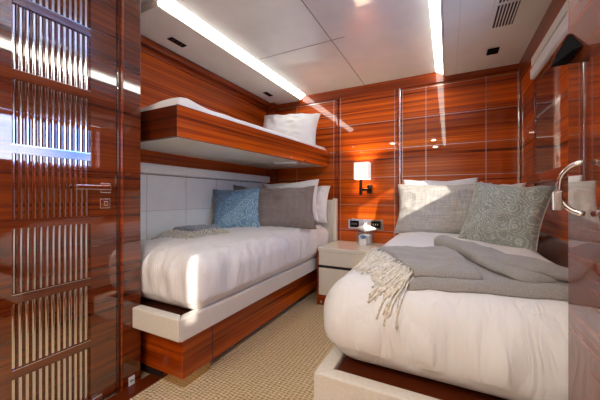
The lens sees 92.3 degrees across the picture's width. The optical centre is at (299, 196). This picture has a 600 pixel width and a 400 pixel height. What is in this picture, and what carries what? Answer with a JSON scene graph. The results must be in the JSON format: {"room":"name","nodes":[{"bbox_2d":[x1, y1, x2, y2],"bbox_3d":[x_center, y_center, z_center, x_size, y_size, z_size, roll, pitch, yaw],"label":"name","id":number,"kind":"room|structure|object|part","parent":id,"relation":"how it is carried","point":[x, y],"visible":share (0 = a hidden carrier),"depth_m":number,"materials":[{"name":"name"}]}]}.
{"room":"yacht cabin","nodes":[
{"label":"yacht cabin","id":0,"kind":"room"},
{"bbox_2d":[115,0,140,392],"bbox_3d":[-1.701,-0.075,0.424,0.446,2.150,2.800,0,0,27],"label":"door frame","id":1,"kind":"structure","parent":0,"point":[128,12],"depth_m":1.50,"materials":[{"name":"brown wood"}]},
{"bbox_2d":[0,0,115,399],"bbox_3d":[-1.022,-0.075,1.254,0.072,2.110,0.444,0,0,27],"label":"door","id":2,"kind":"structure","parent":1,"relation":"in","point":[58,57],"depth_m":1.24,"materials":[{"name":"brown wood"}]},
{"bbox_3d":[-1.058,0.835,1.235,0.020,0.257,0.274,0,0,27],"label":"slat panel","id":3,"kind":"part","parent":2,"relation":"part of","materials":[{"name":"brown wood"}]},
{"bbox_3d":[-1.058,0.543,1.235,0.020,0.257,0.274,0,0,27],"label":"slat panel","id":4,"kind":"part","parent":2,"relation":"part of","materials":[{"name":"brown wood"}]},
{"bbox_3d":[-1.058,0.252,1.235,0.020,0.257,0.274,0,0,27],"label":"slat panel","id":5,"kind":"part","parent":2,"relation":"part of","materials":[{"name":"silver metal"}]},
{"bbox_3d":[-1.058,-0.040,1.235,0.020,0.257,0.274,0,0,27],"label":"slat panel","id":6,"kind":"part","parent":2,"relation":"part of","materials":[{"name":"silver metal"}]},
{"bbox_3d":[-1.058,-0.332,1.235,0.020,0.257,0.274,0,0,27],"label":"slat panel","id":7,"kind":"part","parent":2,"relation":"part of","materials":[{"name":"silver metal"}]},
{"bbox_3d":[-1.058,-0.623,1.235,0.020,0.257,0.274,0,0,27],"label":"slat panel","id":8,"kind":"part","parent":2,"relation":"part of","materials":[{"name":"silver metal"}]},
{"bbox_3d":[-1.058,-0.914,1.235,0.020,0.257,0.274,0,0,27],"label":"slat panel","id":9,"kind":"part","parent":2,"relation":"part of","materials":[{"name":"silver metal"}]},
{"bbox_3d":[-0.960,-0.044,1.344,0.044,0.048,0.163,0,0,27],"label":"handle","id":10,"kind":"part","parent":2,"relation":"part of","materials":[{"name":"silver metal"}]},
{"bbox_2d":[128,374,134,386],"bbox_3d":[-0.890,0.972,1.524,0.003,0.048,0.033,0,0,27],"label":"sticker","id":11,"kind":"object","parent":1,"relation":"attached to","point":[131,380],"visible":1,"depth_m":1.52,"materials":[{"name":"white plastic"}]},
{"bbox_2d":[107,374,161,399],"bbox_3d":[-1.025,0.997,1.167,0.090,0.006,4.740,0,0,27],"label":"trim","id":12,"kind":"structure","parent":1,"relation":"attached to","point":[147,381],"depth_m":1.50,"materials":[{"name":"brown wood"}]},
{"bbox_2d":[141,35,270,240],"bbox_3d":[-0.807,-0.075,2.686,0.210,2.150,2.080,0,0,27],"label":"wall","id":13,"kind":"structure","parent":0,"point":[176,190],"depth_m":2.33,"materials":[{"name":"brown wood"}]},
{"bbox_3d":[-0.825,0.270,2.583,0.031,0.860,1.840,0,0,27],"label":"white panel","id":14,"kind":"part","parent":13,"relation":"part of","materials":[{"name":"leather"}]},
{"bbox_3d":[-0.780,-1.058,2.616,0.080,0.085,1.940,0,0,27],"label":"cornice","id":15,"kind":"part","parent":13,"relation":"part of","materials":[{"name":"brown wood"}]},
{"bbox_3d":[-0.805,-0.630,2.629,0.025,0.780,1.940,0,0,27],"label":"panel","id":16,"kind":"part","parent":13,"relation":"part of","materials":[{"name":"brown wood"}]},
{"bbox_2d":[141,0,299,103],"bbox_3d":[-0.568,-1.125,2.559,0.350,0.050,1.832,0,0,27],"label":"ceiling","id":17,"kind":"structure","parent":13,"relation":"attached to","point":[157,25],"depth_m":2.19,"materials":[{"name":"white paint"}]},
{"bbox_2d":[167,37,186,47],"bbox_3d":[-0.872,-1.097,2.045,0.050,0.006,0.130,0,0,27],"label":"recessed light","id":18,"kind":"object","parent":17,"relation":"in","point":[171,39],"visible":1,"depth_m":2.04,"materials":[{"name":"black plastic"}]},
{"bbox_2d":[141,104,327,168],"bbox_3d":[-0.449,-0.407,2.473,0.745,0.185,1.848,0,0,27],"label":"bunk bed","id":19,"kind":"object","parent":13,"relation":"attached to","point":[177,129],"visible":0.85,"depth_m":1.97,"materials":[{"name":"brown wood"}]},
{"bbox_3d":[-0.456,-0.361,2.494,0.714,0.058,1.817,0,0,27],"label":"underside panel","id":20,"kind":"part","parent":19,"relation":"part of","materials":[{"name":"white paint"}]},
{"bbox_2d":[141,97,326,150],"bbox_3d":[-0.449,-0.481,2.474,0.731,0.179,1.810,0,0,27],"label":"mattress","id":21,"kind":"object","parent":19,"relation":"on","point":[185,102],"visible":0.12,"depth_m":1.72,"materials":[{"name":"white fabric"}]},
{"bbox_2d":[263,113,320,147],"bbox_3d":[-0.119,-0.697,3.027,0.647,0.412,0.251,0,0,20],"label":"pillow","id":22,"kind":"object","parent":21,"relation":"on","point":[301,126],"visible":0.66,"depth_m":2.95,"materials":[{"name":"white fabric"}]},
{"bbox_2d":[102,288,334,399],"bbox_3d":[-0.271,1.040,0.786,3.000,0.080,5.050,0,0,27],"label":"floor","id":23,"kind":"structure","parent":0,"point":[278,360],"depth_m":1.72,"materials":[{"name":"carpet"}]},
{"bbox_2d":[133,198,337,387],"bbox_3d":[-0.440,0.507,2.399,0.885,0.985,1.965,0,0,27],"label":"bed","id":24,"kind":"object","parent":23,"relation":"on","point":[178,344],"visible":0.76,"depth_m":1.64,"materials":[{"name":"brown wood"}]},
{"bbox_3d":[-0.718,0.639,1.468,0.358,0.108,0.054,0,0,27],"label":"foot rail","id":25,"kind":"part","parent":24,"relation":"part of","materials":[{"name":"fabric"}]},
{"bbox_2d":[141,225,328,309],"bbox_3d":[-0.442,0.428,2.402,0.813,0.343,1.859,0,0,27],"label":"duvet","id":26,"kind":"object","parent":24,"relation":"on","point":[201,271],"visible":0.8,"depth_m":1.67,"materials":[{"name":"white fabric"}]},
{"bbox_2d":[151,224,228,239],"bbox_3d":[-0.774,0.257,2.056,0.392,0.100,0.408,0,0,34],"label":"throw blanket","id":27,"kind":"object","parent":26,"relation":"on","point":[188,231],"visible":1,"depth_m":2.02,"materials":[{"name":"fabric"}]},
{"bbox_2d":[213,187,259,228],"bbox_3d":[-0.569,0.107,2.580,0.436,0.397,0.214,0,0,-4],"label":"cushion","id":28,"kind":"object","parent":26,"relation":"on","point":[233,208],"visible":0.88,"depth_m":2.51,"materials":[{"name":"blue fabric"}]},
{"bbox_2d":[233,184,278,189],"bbox_3d":[-0.443,0.079,2.803,0.480,0.409,0.190,0,0,0],"label":"cushion","id":29,"kind":"object","parent":26,"relation":"on","point":[236,187],"visible":0.07,"depth_m":2.83,"materials":[{"name":"fabric"}]},
{"bbox_2d":[258,185,315,228],"bbox_3d":[-0.154,0.099,2.654,0.621,0.418,0.220,0,0,7],"label":"cushion","id":30,"kind":"object","parent":26,"relation":"on","point":[284,207],"visible":0.89,"depth_m":2.58,"materials":[{"name":"fabric"}]},
{"bbox_2d":[263,179,318,221],"bbox_3d":[-0.109,0.049,2.917,0.644,0.466,0.219,0,0,15],"label":"bed pillow","id":31,"kind":"object","parent":26,"relation":"on","point":[307,183],"visible":0.21,"depth_m":2.88,"materials":[{"name":"white fabric"}]},
{"bbox_2d":[316,186,329,222],"bbox_3d":[0.077,0.070,3.059,0.480,0.389,0.216,0,0,23],"label":"bed pillow","id":32,"kind":"object","parent":26,"relation":"on","point":[322,191],"visible":0.35,"depth_m":2.94,"materials":[{"name":"white fabric"}]},
{"bbox_3d":[-0.208,0.639,2.116,0.055,0.108,1.666,0,0,27],"label":"rail","id":33,"kind":"part","parent":24,"relation":"part of","materials":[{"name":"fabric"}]},
{"bbox_3d":[-0.007,0.315,3.253,0.813,0.570,0.050,0,0,27],"label":"headboard","id":34,"kind":"part","parent":24,"relation":"part of","materials":[{"name":"beige leather"}]},
{"bbox_3d":[0.373,0.237,3.055,0.040,0.445,0.055,0,0,27],"label":"headboard frame","id":35,"kind":"part","parent":24,"relation":"part of","materials":[{"name":"beige leather"}]},
{"bbox_2d":[317,240,383,304],"bbox_3d":[0.540,0.731,2.735,0.630,0.538,0.478,0,0,27],"label":"nightstand","id":36,"kind":"object","parent":23,"relation":"on","point":[335,259],"visible":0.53,"depth_m":2.62,"materials":[{"name":"beige wood"}]},
{"bbox_3d":[0.446,0.776,2.537,0.602,0.248,0.027,0,0,27],"label":"drawer","id":37,"kind":"part","parent":36,"relation":"part of","materials":[{"name":"beige paint"}]},
{"bbox_3d":[0.446,0.563,2.537,0.602,0.124,0.027,0,0,27],"label":"drawer","id":38,"kind":"part","parent":36,"relation":"part of","materials":[{"name":"beige paint"}]},
{"bbox_2d":[360,235,366,245],"bbox_3d":[0.608,0.414,2.765,0.066,0.095,0.057,0,0,27],"label":"cup","id":39,"kind":"object","parent":36,"relation":"on","point":[363,241],"visible":1,"depth_m":2.74,"materials":[{"name":"white ceramic"}]},
{"bbox_2d":[357,221,375,243],"bbox_3d":[0.659,0.352,2.854,0.193,0.219,0.130,0,0,27],"label":"tissue box","id":40,"kind":"object","parent":36,"relation":"on","point":[365,227],"visible":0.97,"depth_m":2.83,"materials":[{"name":"white paper"}]},
{"bbox_2d":[314,345,507,399],"bbox_3d":[0.910,0.795,1.666,0.905,0.410,2.024,0,0,27],"label":"bed","id":41,"kind":"object","parent":23,"relation":"on","point":[339,376],"visible":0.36,"depth_m":0.93,"materials":[{"name":"beige leather"}]},
{"bbox_3d":[0.530,0.670,1.857,0.055,0.160,2.011,0,0,27],"label":"rail","id":42,"kind":"part","parent":41,"relation":"part of","materials":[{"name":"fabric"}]},
{"bbox_3d":[0.462,0.670,0.788,0.899,0.160,0.052,0,0,27],"label":"foot rail","id":43,"kind":"part","parent":41,"relation":"part of","materials":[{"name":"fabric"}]},
{"bbox_2d":[324,232,567,399],"bbox_3d":[0.912,0.432,1.690,0.975,0.340,1.998,0,0,27],"label":"duvet","id":44,"kind":"object","parent":41,"relation":"on","point":[506,347],"visible":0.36,"depth_m":0.85,"materials":[{"name":"white fabric"}]},
{"bbox_2d":[403,177,477,184],"bbox_3d":[1.194,0.060,2.487,0.602,0.448,0.202,0,0,26],"label":"bed pillow","id":45,"kind":"object","parent":44,"relation":"on","point":[470,180],"visible":0.12,"depth_m":2.47,"materials":[{"name":"white fabric"}]},
{"bbox_2d":[393,183,491,233],"bbox_3d":[1.120,0.095,2.290,0.700,0.414,0.262,0,0,29],"label":"cushion","id":46,"kind":"object","parent":44,"relation":"on","point":[423,208],"visible":0.74,"depth_m":2.24,"materials":[{"name":"beige fabric"}]},
{"bbox_2d":[349,235,567,328],"bbox_3d":[0.572,0.301,1.116,0.719,0.229,0.653,0,0,0],"label":"throw blanket","id":47,"kind":"object","parent":44,"relation":"on","point":[452,264],"visible":0.98,"depth_m":0.97,"materials":[{"name":"grey fabric"}]},
{"bbox_2d":[480,181,526,186],"bbox_3d":[1.554,0.081,2.236,0.309,0.419,0.191,0,0,45],"label":"bed pillow","id":48,"kind":"object","parent":44,"relation":"on","point":[519,184],"visible":0.03,"depth_m":2.19,"materials":[{"name":"white fabric"}]},
{"bbox_2d":[458,182,555,252],"bbox_3d":[1.229,0.115,1.753,0.231,0.442,0.486,0,0,-30],"label":"cushion","id":49,"kind":"object","parent":44,"relation":"on","point":[510,216],"visible":0.9,"depth_m":1.67,"materials":[{"name":"grey fabric"}]},
{"bbox_2d":[550,0,599,399],"bbox_3d":[0.452,-0.075,0.345,0.091,2.130,0.748,0,0,27],"label":"door","id":50,"kind":"structure","parent":23,"relation":"on","point":[580,49],"depth_m":0.60,"materials":[{"name":"mirror"}]},
{"bbox_3d":[0.558,-0.018,0.596,0.011,0.114,0.046,0,0,-36],"label":"handle","id":51,"kind":"part","parent":50,"relation":"part of","materials":[{"name":"silver metal"}]},
{"bbox_2d":[141,0,444,95],"bbox_3d":[-0.271,-1.190,0.786,3.000,0.080,5.050,0,0,27],"label":"ceiling","id":52,"kind":"structure","parent":0,"point":[382,40],"depth_m":2.06,"materials":[{"name":"white paint"}]},
{"bbox_2d":[157,0,304,99],"bbox_3d":[-0.385,-1.124,2.452,0.067,0.052,1.810,0,0,27],"label":"strip light","id":53,"kind":"object","parent":52,"relation":"attached to","point":[170,7],"visible":1,"depth_m":2.08,"materials":[{"name":"white plastic"}]},
{"bbox_2d":[262,0,364,84],"bbox_3d":[-0.333,-1.150,0.828,0.967,0.002,4.675,0,0,18],"label":"trim","id":54,"kind":"structure","parent":52,"relation":"attached to","point":[301,0],"depth_m":2.16,"materials":[{"name":"grey metal"}]},
{"bbox_2d":[429,0,444,75],"bbox_3d":[0.334,-1.124,0.790,0.072,0.052,4.110,0,0,27],"label":"strip light","id":55,"kind":"object","parent":52,"relation":"attached to","point":[436,6],"visible":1,"depth_m":1.97,"materials":[{"name":"white plastic"}]},
{"bbox_2d":[266,63,519,243],"bbox_3d":[0.815,-0.075,2.898,3.000,2.150,0.220,0,0,27],"label":"wall","id":56,"kind":"structure","parent":0,"point":[435,126],"depth_m":2.78,"materials":[{"name":"brown wood"}]},
{"bbox_3d":[-0.336,-0.555,3.427,0.130,1.090,0.110,0,0,27],"label":"corner post","id":57,"kind":"part","parent":56,"relation":"part of","materials":[{"name":"brown wood"}]},
{"bbox_3d":[0.022,-0.025,3.302,0.820,2.050,0.015,0,0,27],"label":"panel","id":58,"kind":"part","parent":56,"relation":"part of","materials":[{"name":"brown wood"}]},
{"bbox_2d":[354,162,371,194],"bbox_3d":[0.635,-0.181,2.894,0.147,0.322,0.149,0,0,27],"label":"wall sconce","id":59,"kind":"object","parent":56,"relation":"attached to","point":[362,170],"visible":1,"depth_m":2.85,"materials":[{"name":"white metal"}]},
{"bbox_3d":[0.625,-0.260,2.881,0.142,0.164,0.115,0,0,27],"label":"lamp shade","id":60,"kind":"part","parent":59,"relation":"part of","materials":[{"name":"white fabric"}]},
{"bbox_3d":[0.651,-0.098,2.898,0.090,0.155,0.094,0,0,27],"label":"arm","id":61,"kind":"part","parent":59,"relation":"part of","materials":[{"name":"brown metal"}]},
{"bbox_3d":[0.708,-0.080,2.931,0.050,0.090,0.017,0,0,27],"label":"wall plate","id":62,"kind":"part","parent":59,"relation":"part of","materials":[{"name":"brown metal"}]},
{"bbox_2d":[348,219,382,229],"bbox_3d":[0.669,0.279,2.954,0.350,0.103,0.012,0,0,27],"label":"socket plate","id":63,"kind":"object","parent":56,"relation":"attached to","point":[352,223],"visible":0.84,"depth_m":2.95,"materials":[{"name":"silver metal"}]},
{"bbox_2d":[350,220,358,226],"bbox_3d":[0.568,0.280,3.002,0.095,0.070,0.003,0,0,27],"label":"socket","id":64,"kind":"object","parent":63,"relation":"attached to","point":[353,223],"depth_m":3.00,"materials":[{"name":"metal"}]},
{"bbox_2d":[371,221,380,227],"bbox_3d":[0.763,0.280,2.901,0.095,0.070,0.003,0,0,27],"label":"socket","id":65,"kind":"object","parent":63,"relation":"attached to","point":[377,224],"depth_m":2.90,"materials":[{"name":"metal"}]},
{"bbox_3d":[0.684,-0.037,2.961,0.590,2.075,0.015,0,0,27],"label":"panel","id":66,"kind":"part","parent":56,"relation":"part of","materials":[{"name":"brown wood"}]},
{"bbox_3d":[1.405,-0.020,2.591,0.930,2.040,0.015,0,0,27],"label":"panel","id":67,"kind":"part","parent":56,"relation":"part of","materials":[{"name":"brown wood"}]},
{"bbox_2d":[519,0,567,240],"bbox_3d":[0.801,-0.075,0.235,0.250,2.150,5.050,0,0,27],"label":"wall","id":68,"kind":"structure","parent":0,"point":[544,100],"depth_m":1.71,"materials":[{"name":"brown wood"}]},
{"bbox_2d":[443,0,551,75],"bbox_3d":[0.483,-1.125,0.388,0.555,0.050,4.732,0,0,27],"label":"ceiling","id":69,"kind":"structure","parent":68,"relation":"attached to","point":[474,42],"depth_m":1.95,"materials":[{"name":"white paint"}]},
{"bbox_2d":[456,0,460,70],"bbox_3d":[0.315,-1.100,0.473,0.004,0.002,4.730,0,0,27],"label":"trim","id":70,"kind":"structure","parent":69,"relation":"attached to","point":[460,0],"depth_m":1.94,"materials":[{"name":"grey"}]},
{"bbox_2d":[486,47,499,55],"bbox_3d":[1.451,-1.095,2.167,0.076,0.011,0.100,0,0,27],"label":"ceiling speaker","id":71,"kind":"object","parent":69,"relation":"in","point":[491,51],"visible":1,"depth_m":2.16,"materials":[{"name":"black plastic"}]},
{"bbox_2d":[488,49,497,54],"bbox_3d":[1.451,-1.091,2.167,0.056,0.003,0.076,0,0,27],"label":"grille","id":72,"kind":"object","parent":71,"relation":"attached to","point":[490,51],"depth_m":2.16,"materials":[{"name":"black plastic"}]},
{"bbox_2d":[487,0,523,33],"bbox_3d":[1.165,-1.097,1.599,0.140,0.006,0.670,0,0,27],"label":"air vent","id":73,"kind":"object","parent":69,"relation":"in","point":[505,13],"visible":1,"depth_m":1.73,"materials":[{"name":"white metal"}]},
{"bbox_3d":[1.597,-0.475,1.962,0.012,0.950,0.050,0,0,27],"label":"frame post","id":74,"kind":"part","parent":68,"relation":"part of","materials":[{"name":"brown wood"}]},
{"bbox_3d":[1.502,-0.463,1.769,0.006,0.625,0.380,0,0,27],"label":"dark panel","id":75,"kind":"part","parent":68,"relation":"part of","materials":[{"name":"wood"}]},
{"bbox_2d":[530,13,567,80],"bbox_3d":[1.240,-0.821,1.294,0.034,0.082,1.475,0,0,27],"label":"window blind","id":76,"kind":"object","parent":68,"relation":"attached to","point":[561,33],"visible":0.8,"depth_m":1.58,"materials":[{"name":"white fabric"}]},
{"bbox_2d":[531,0,567,66],"bbox_3d":[1.061,-0.912,0.950,0.015,0.055,2.260,0,0,27],"label":"trim","id":77,"kind":"structure","parent":68,"relation":"attached to","point":[564,10],"depth_m":1.59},
{"bbox_2d":[537,231,567,267],"bbox_3d":[1.355,0.610,1.484,0.006,0.780,1.978,0,0,27],"label":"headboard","id":78,"kind":"structure","parent":68,"relation":"attached to","point":[554,249],"depth_m":1.61,"materials":[{"name":"brown wood"}]}
]}

